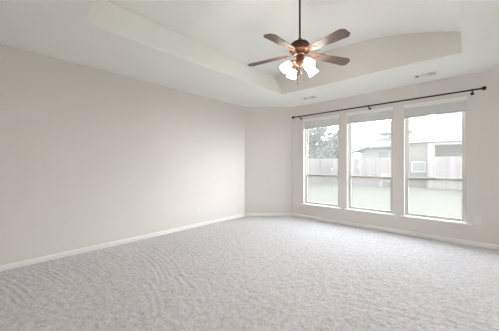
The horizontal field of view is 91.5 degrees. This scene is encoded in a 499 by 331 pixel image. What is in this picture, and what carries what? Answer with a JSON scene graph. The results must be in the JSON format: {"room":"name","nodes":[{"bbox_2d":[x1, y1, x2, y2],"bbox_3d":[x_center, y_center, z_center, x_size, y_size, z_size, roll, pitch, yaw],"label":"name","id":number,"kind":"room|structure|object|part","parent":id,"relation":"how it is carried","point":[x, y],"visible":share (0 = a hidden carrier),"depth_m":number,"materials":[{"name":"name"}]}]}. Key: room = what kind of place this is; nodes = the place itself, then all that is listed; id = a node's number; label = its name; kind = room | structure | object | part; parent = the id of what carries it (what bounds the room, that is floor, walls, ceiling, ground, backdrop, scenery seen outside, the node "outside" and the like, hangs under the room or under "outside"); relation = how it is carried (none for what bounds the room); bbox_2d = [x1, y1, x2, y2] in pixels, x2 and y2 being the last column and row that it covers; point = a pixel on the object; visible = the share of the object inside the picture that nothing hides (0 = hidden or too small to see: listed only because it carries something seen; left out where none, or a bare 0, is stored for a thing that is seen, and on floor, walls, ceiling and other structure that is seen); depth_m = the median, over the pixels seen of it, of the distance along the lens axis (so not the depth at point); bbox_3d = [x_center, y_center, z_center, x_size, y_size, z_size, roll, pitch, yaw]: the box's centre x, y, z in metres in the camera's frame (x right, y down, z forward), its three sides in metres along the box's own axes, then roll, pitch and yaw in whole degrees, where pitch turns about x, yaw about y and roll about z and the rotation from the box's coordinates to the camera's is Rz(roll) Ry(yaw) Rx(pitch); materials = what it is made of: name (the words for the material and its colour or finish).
{"room":"empty bedroom","nodes":[
{"label":"empty bedroom","id":0,"kind":"room"},
{"bbox_2d":[0,44,244,265],"bbox_3d":[-1.910,-0.105,4.253,0.170,2.830,5.260,0,0,42],"label":"wall","id":1,"kind":"structure","parent":0,"point":[89,156],"depth_m":3.72,"materials":[{"name":"beige paint"}]},
{"bbox_2d":[0,213,244,271],"bbox_3d":[-1.808,1.245,4.228,0.014,0.070,5.020,0,0,42],"label":"baseboard","id":2,"kind":"structure","parent":1,"relation":"attached to","point":[9,266],"depth_m":3.72,"materials":[{"name":"white"}]},
{"bbox_2d":[0,216,498,330],"bbox_3d":[0.459,1.284,2.726,5.490,0.018,5.950,0,0,42],"label":"floor","id":3,"kind":"structure","parent":0,"point":[245,273],"depth_m":2.61,"materials":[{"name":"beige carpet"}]},
{"bbox_2d":[0,0,498,106],"bbox_3d":[0.459,-1.763,2.726,5.730,0.614,6.190,0,0,42],"label":"ceiling","id":4,"kind":"structure","parent":0,"point":[206,48],"depth_m":3.38,"materials":[{"name":"white paint"}]},
{"bbox_2d":[248,0,349,84],"bbox_3d":[0.578,-1.516,2.885,1.291,1.084,1.242,0,0,42],"label":"ceiling fan","id":5,"kind":"object","parent":4,"relation":"hanging from","point":[300,48],"visible":1,"depth_m":2.86,"materials":[{"name":"brown metal"}]},
{"bbox_3d":[0.226,-1.316,3.080,0.513,0.007,0.148,-4,9,22],"label":"blade","id":6,"kind":"part","parent":5,"relation":"part of","materials":[{"name":"brown wood"}]},
{"bbox_3d":[0.340,-1.316,2.611,0.148,0.007,0.513,14,13,39],"label":"blade","id":7,"kind":"part","parent":5,"relation":"part of","materials":[{"name":"brown wood"}]},
{"bbox_3d":[0.447,-1.166,2.864,0.125,0.109,0.125,40,-13,-16],"label":"lamp shade","id":8,"kind":"part","parent":5,"relation":"part of","materials":[{"name":"white"}]},
{"bbox_3d":[0.546,-1.166,3.082,0.125,0.109,0.125,0,38,-21],"label":"lamp shade","id":9,"kind":"part","parent":5,"relation":"part of","materials":[{"name":"white"}]},
{"bbox_3d":[0.636,-1.316,3.333,0.148,0.007,0.513,-11,-5,3],"label":"blade","id":10,"kind":"part","parent":5,"relation":"part of","materials":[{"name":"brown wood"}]},
{"bbox_3d":[0.665,-1.166,2.766,0.125,0.109,0.125,0,-38,-21],"label":"lamp shade","id":11,"kind":"part","parent":5,"relation":"part of","materials":[{"name":"white"}]},
{"bbox_3d":[0.763,-1.166,2.983,0.125,0.109,0.125,-40,13,-16],"label":"lamp shade","id":12,"kind":"part","parent":5,"relation":"part of","materials":[{"name":"white"}]},
{"bbox_3d":[0.821,-1.316,2.575,0.148,0.007,0.513,13,-3,-32],"label":"blade","id":13,"kind":"part","parent":5,"relation":"part of","materials":[{"name":"brown wood"}]},
{"bbox_3d":[1.004,-1.316,3.021,0.513,0.007,0.148,4,-12,-14],"label":"blade","id":14,"kind":"part","parent":5,"relation":"part of","materials":[{"name":"brown wood"}]},
{"bbox_2d":[302,96,317,99],"bbox_3d":[1.303,-1.451,5.250,0.300,0.010,0.160,0,0,42],"label":"ceiling vent","id":15,"kind":"object","parent":4,"relation":"in","point":[310,97],"visible":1,"depth_m":5.22,"materials":[{"name":"white metal"}]},
{"bbox_2d":[413,71,436,78],"bbox_3d":[2.834,-1.451,3.924,0.300,0.010,0.160,0,0,42],"label":"ceiling vent","id":16,"kind":"object","parent":4,"relation":"in","point":[434,72],"visible":1,"depth_m":3.90,"materials":[{"name":"white metal"}]},
{"bbox_2d":[245,107,292,212],"bbox_3d":[0.479,-0.105,6.180,1.457,2.830,0.172,0,0,-1],"label":"wall","id":17,"kind":"structure","parent":0,"point":[268,130],"depth_m":6.10,"materials":[{"name":"beige paint"}]},
{"bbox_2d":[245,213,292,215],"bbox_3d":[0.484,1.245,6.090,1.217,0.070,0.014,0,0,-1],"label":"baseboard","id":18,"kind":"structure","parent":17,"relation":"attached to","point":[246,214],"depth_m":6.08,"materials":[{"name":"white"}]},
{"bbox_2d":[293,69,498,248],"bbox_3d":[2.814,-0.105,4.653,4.500,2.830,0.170,0,0,42],"label":"wall","id":19,"kind":"structure","parent":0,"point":[482,108],"depth_m":4.28,"materials":[{"name":"beige paint"}]},
{"bbox_2d":[301,114,340,211],"bbox_3d":[1.669,-0.043,5.649,0.975,2.135,0.187,0,0,42],"label":"window","id":20,"kind":"structure","parent":19,"relation":"attached to","point":[322,206],"depth_m":5.71,"materials":[{"name":"grey plastic"}]},
{"bbox_3d":[1.645,0.946,5.623,0.975,0.026,0.117,0,0,42],"label":"sill","id":21,"kind":"part","parent":20,"relation":"part of","materials":[{"name":"white"}]},
{"bbox_3d":[1.630,-1.077,5.607,0.889,0.065,0.012,0,0,42],"label":"head casing","id":22,"kind":"part","parent":20,"relation":"part of","materials":[{"name":"white"}]},
{"bbox_3d":[1.708,-0.055,5.692,0.865,1.980,0.070,0,0,42],"label":"frame","id":23,"kind":"part","parent":20,"relation":"part of","materials":[{"name":"grey plastic"}]},
{"bbox_3d":[1.699,0.571,5.682,0.809,0.685,0.026,0,0,42],"label":"sash","id":24,"kind":"part","parent":20,"relation":"part of","materials":[{"name":"grey plastic"}]},
{"bbox_3d":[1.718,-0.374,5.704,0.809,1.285,0.024,0,0,42],"label":"sash","id":25,"kind":"part","parent":20,"relation":"part of","materials":[{"name":"grey plastic"}]},
{"bbox_2d":[304,117,338,128],"bbox_3d":[1.661,-0.960,5.641,0.845,0.170,0.052,0,0,42],"label":"window shade","id":26,"kind":"object","parent":19,"relation":"attached to","point":[333,121],"visible":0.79,"depth_m":5.60,"materials":[{"name":"white fabric"}]},
{"bbox_3d":[1.661,-0.885,5.641,0.845,0.020,0.040,0,0,42],"label":"rail","id":27,"kind":"part","parent":26,"relation":"part of","materials":[{"name":"grey plastic"}]},
{"bbox_2d":[344,107,395,218],"bbox_3d":[2.439,-0.043,4.949,0.967,2.135,0.187,0,0,42],"label":"window","id":28,"kind":"structure","parent":19,"relation":"attached to","point":[357,210],"depth_m":4.96,"materials":[{"name":"grey plastic"}]},
{"bbox_3d":[2.400,-1.077,4.906,0.881,0.065,0.012,0,0,42],"label":"head casing","id":29,"kind":"part","parent":28,"relation":"part of","materials":[{"name":"white"}]},
{"bbox_3d":[2.415,0.946,4.923,0.967,0.026,0.117,0,0,42],"label":"sill","id":30,"kind":"part","parent":28,"relation":"part of","materials":[{"name":"white"}]},
{"bbox_3d":[2.488,-0.374,5.003,0.801,1.285,0.024,0,0,42],"label":"sash","id":31,"kind":"part","parent":28,"relation":"part of","materials":[{"name":"grey plastic"}]},
{"bbox_3d":[2.469,0.571,4.981,0.801,0.685,0.026,0,0,42],"label":"sash","id":32,"kind":"part","parent":28,"relation":"part of","materials":[{"name":"grey plastic"}]},
{"bbox_2d":[348,110,392,123],"bbox_3d":[2.431,-0.960,4.940,0.845,0.170,0.052,0,0,42],"label":"window shade","id":33,"kind":"object","parent":19,"relation":"attached to","point":[385,115],"visible":1,"depth_m":4.90,"materials":[{"name":"grey plastic"}]},
{"bbox_3d":[2.431,-0.885,4.940,0.845,0.020,0.040,0,0,42],"label":"rail","id":34,"kind":"part","parent":33,"relation":"part of","materials":[{"name":"grey plastic"}]},
{"bbox_2d":[292,86,486,119],"bbox_3d":[2.348,-1.158,4.876,3.452,0.094,0.127,0,0,42],"label":"curtain rod","id":35,"kind":"object","parent":19,"relation":"attached to","point":[483,87],"visible":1,"depth_m":4.42,"materials":[{"name":"black metal"}]},
{"bbox_2d":[293,213,498,249],"bbox_3d":[2.752,1.245,4.585,4.500,0.070,0.014,0,0,42],"label":"baseboard","id":36,"kind":"structure","parent":19,"relation":"attached to","point":[448,239],"depth_m":4.44,"materials":[{"name":"white"}]},
{"bbox_2d":[400,96,470,228],"bbox_3d":[3.213,-0.043,4.244,0.965,2.135,0.187,0,0,42],"label":"window","id":37,"kind":"structure","parent":19,"relation":"attached to","point":[436,220],"depth_m":4.17,"materials":[{"name":"white plastic"}]},
{"bbox_3d":[3.175,-1.077,4.201,0.879,0.065,0.012,0,0,42],"label":"head casing","id":38,"kind":"part","parent":37,"relation":"part of","materials":[{"name":"white"}]},
{"bbox_3d":[3.190,0.946,4.218,0.965,0.026,0.117,0,0,42],"label":"sill","id":39,"kind":"part","parent":37,"relation":"part of","materials":[{"name":"white"}]},
{"bbox_3d":[3.263,-0.374,4.298,0.799,1.285,0.024,0,0,42],"label":"sash","id":40,"kind":"part","parent":37,"relation":"part of","materials":[{"name":"grey plastic"}]},
{"bbox_3d":[3.243,0.571,4.277,0.799,0.685,0.026,0,0,42],"label":"sash","id":41,"kind":"part","parent":37,"relation":"part of","materials":[{"name":"grey plastic"}]},
{"bbox_2d":[405,101,465,117],"bbox_3d":[3.206,-0.960,4.235,0.845,0.170,0.052,0,0,42],"label":"window shade","id":42,"kind":"object","parent":19,"relation":"attached to","point":[460,106],"visible":1,"depth_m":4.19,"materials":[{"name":"grey plastic"}]},
{"bbox_3d":[3.206,-0.885,4.235,0.845,0.020,0.040,0,0,42],"label":"rail","id":43,"kind":"part","parent":42,"relation":"part of","materials":[{"name":"grey plastic"}]},
{"bbox_2d":[475,217,480,224],"bbox_3d":[3.595,0.880,3.820,0.074,0.118,0.010,0,0,42],"label":"wall outlet","id":44,"kind":"object","parent":19,"relation":"attached to","point":[477,219],"visible":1,"depth_m":3.82,"materials":[{"name":"white plastic"}]},
{"label":"outside","id":45,"kind":"structure","parent":0,"visible":0},
{"bbox_2d":[308,183,461,218],"bbox_3d":[9.762,1.600,18.158,70.000,0.200,80.000,0,0,42],"label":"ground","id":46,"kind":"structure","parent":45,"point":[435,202],"depth_m":10.88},
{"bbox_2d":[308,158,319,183],"bbox_3d":[1.789,0.483,15.881,0.157,2.035,11.900,0,0,42],"label":"wooden fence","id":47,"kind":"object","parent":46,"relation":"on","point":[313,164],"visible":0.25,"depth_m":19.49,"materials":[{"name":"grey wood"}]},
{"bbox_2d":[308,126,335,158],"bbox_3d":[6.700,-1.581,25.218,4.183,6.172,3.937,0,0,42],"label":"leafy tree","id":48,"kind":"object","parent":46,"relation":"on","point":[318,148],"visible":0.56,"depth_m":24.20,"materials":[{"name":"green plant"}]},
{"bbox_2d":[330,129,356,158],"bbox_3d":[10.401,-1.309,27.909,3.207,5.630,3.712,0,0,42],"label":"leafy tree","id":49,"kind":"object","parent":46,"relation":"on","point":[335,140],"visible":0.27,"depth_m":27.32,"materials":[{"name":"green plant"}]},
{"bbox_2d":[320,157,390,185],"bbox_3d":[8.042,0.482,18.459,5.650,2.035,0.157,0,0,42],"label":"wooden fence","id":50,"kind":"object","parent":46,"relation":"on","point":[360,166],"visible":0.71,"depth_m":18.02,"materials":[{"name":"grey wood"}]},
{"bbox_2d":[380,173,390,186],"bbox_3d":[9.509,1.040,16.319,1.300,0.920,0.440,0,0,42],"label":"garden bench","id":51,"kind":"object","parent":46,"relation":"on","point":[382,174],"visible":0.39,"depth_m":16.70,"materials":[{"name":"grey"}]},
{"bbox_2d":[354,116,431,157],"bbox_3d":[19.394,-2.500,30.228,9.000,8.000,10.180,0,0,42],"label":"neighbor house","id":52,"kind":"structure","parent":46,"relation":"on","point":[378,148],"depth_m":28.63,"materials":[{"name":"grey"}]},
{"bbox_2d":[409,112,461,187],"bbox_3d":[17.305,-1.950,16.938,10.000,6.900,10.050,0,0,42],"label":"neighbor house","id":53,"kind":"structure","parent":46,"relation":"on","point":[441,135],"depth_m":16.17,"materials":[{"name":"grey"}]},
{"bbox_2d":[427,156,461,189],"bbox_3d":[13.552,0.483,13.444,6.050,2.035,0.157,0,0,42],"label":"wooden fence","id":54,"kind":"object","parent":46,"relation":"on","point":[438,167],"visible":0.56,"depth_m":14.84,"materials":[{"name":"grey wood"}]}
]}

